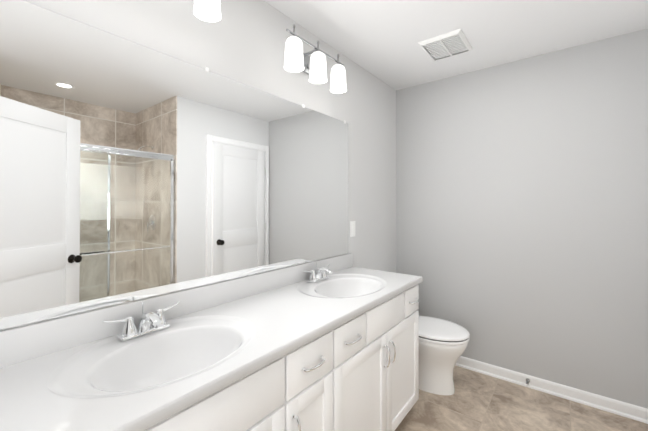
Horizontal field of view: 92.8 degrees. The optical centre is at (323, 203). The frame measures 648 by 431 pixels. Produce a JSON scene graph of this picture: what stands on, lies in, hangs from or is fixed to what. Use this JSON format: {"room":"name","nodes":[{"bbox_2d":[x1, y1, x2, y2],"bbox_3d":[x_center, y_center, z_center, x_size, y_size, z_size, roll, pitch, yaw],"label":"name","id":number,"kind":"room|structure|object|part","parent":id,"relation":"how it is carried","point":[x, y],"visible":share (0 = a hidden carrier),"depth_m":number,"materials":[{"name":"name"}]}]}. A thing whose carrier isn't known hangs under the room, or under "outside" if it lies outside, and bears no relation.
{"room":"bathroom","nodes":[
{"label":"bathroom","id":0,"kind":"room"},
{"bbox_2d":[0,0,395,330],"bbox_3d":[-0.510,0.131,1.482,0.109,2.440,3.981,0,-1,38],"label":"wall","id":1,"kind":"structure","parent":0,"point":[130,171],"depth_m":1.25,"materials":[{"name":"grey paint"}]},
{"bbox_2d":[193,0,220,21],"bbox_3d":[-0.629,-0.887,1.118,0.178,0.235,0.524,0,-1,38],"label":"sconce","id":2,"kind":"object","parent":1,"relation":"attached to","point":[207,10],"visible":1,"depth_m":1.28,"materials":[{"name":"white glass"}]},
{"bbox_2d":[284,24,346,92],"bbox_3d":[-0.063,-0.842,1.843,0.178,0.235,0.524,0,-1,38],"label":"sconce","id":3,"kind":"object","parent":1,"relation":"attached to","point":[297,59],"visible":1,"depth_m":1.78,"materials":[{"name":"white glass"}]},
{"bbox_2d":[350,221,354,236],"bbox_3d":[0.218,0.195,2.332,0.008,0.116,0.072,0,-1,38],"label":"switch plate","id":4,"kind":"object","parent":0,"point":[352,228],"visible":1,"depth_m":2.32,"materials":[{"name":"white plastic"}]},
{"bbox_2d":[264,0,647,89],"bbox_3d":[0.631,-1.146,0.600,3.005,0.100,3.981,0,-1,38],"label":"ceiling","id":5,"kind":"structure","parent":0,"point":[380,39],"depth_m":1.91,"materials":[{"name":"white paint"}]},
{"bbox_2d":[418,29,471,60],"bbox_3d":[0.837,-1.074,2.123,0.270,0.022,0.310,0,-1,38],"label":"ceiling vent","id":6,"kind":"object","parent":5,"relation":"in","point":[451,43],"visible":1,"depth_m":2.09,"materials":[{"name":"white plastic"}]},
{"bbox_2d":[395,365,647,430],"bbox_3d":[0.631,1.394,0.581,3.005,0.100,3.981,0,-1,38],"label":"floor","id":7,"kind":"structure","parent":0,"point":[476,401],"depth_m":2.00,"materials":[{"name":"beige tile"}]},
{"bbox_2d":[0,253,421,430],"bbox_3d":[-0.270,0.855,1.252,0.559,0.989,2.243,0,-1,38],"label":"bathroom vanity","id":8,"kind":"object","parent":7,"relation":"on","point":[330,344],"visible":1,"depth_m":1.10,"materials":[{"name":"white paint"}]},
{"bbox_2d":[419,316,469,394],"bbox_3d":[0.719,0.986,2.368,0.736,0.742,0.450,0,-1,38],"label":"toilet","id":9,"kind":"object","parent":7,"relation":"on","point":[443,344],"visible":0.46,"depth_m":2.18,"materials":[{"name":"white ceramic"}]},
{"bbox_3d":[0.813,0.937,2.295,0.497,0.054,0.390,0,-1,38],"label":"seat","id":10,"kind":"part","parent":9,"relation":"part of","materials":[{"name":"white"}]},
{"bbox_2d":[396,29,647,408],"bbox_3d":[1.433,0.138,2.427,2.008,2.440,0.100,0,-1,38],"label":"wall","id":11,"kind":"structure","parent":0,"point":[522,216],"depth_m":2.25,"materials":[{"name":"grey paint"}]},
{"bbox_2d":[455,356,647,423],"bbox_3d":[1.395,1.316,2.369,1.808,0.082,0.024,0,-1,38],"label":"baseboard","id":12,"kind":"structure","parent":11,"relation":"attached to","point":[623,409],"depth_m":2.16,"materials":[{"name":"white paint"}]}
]}

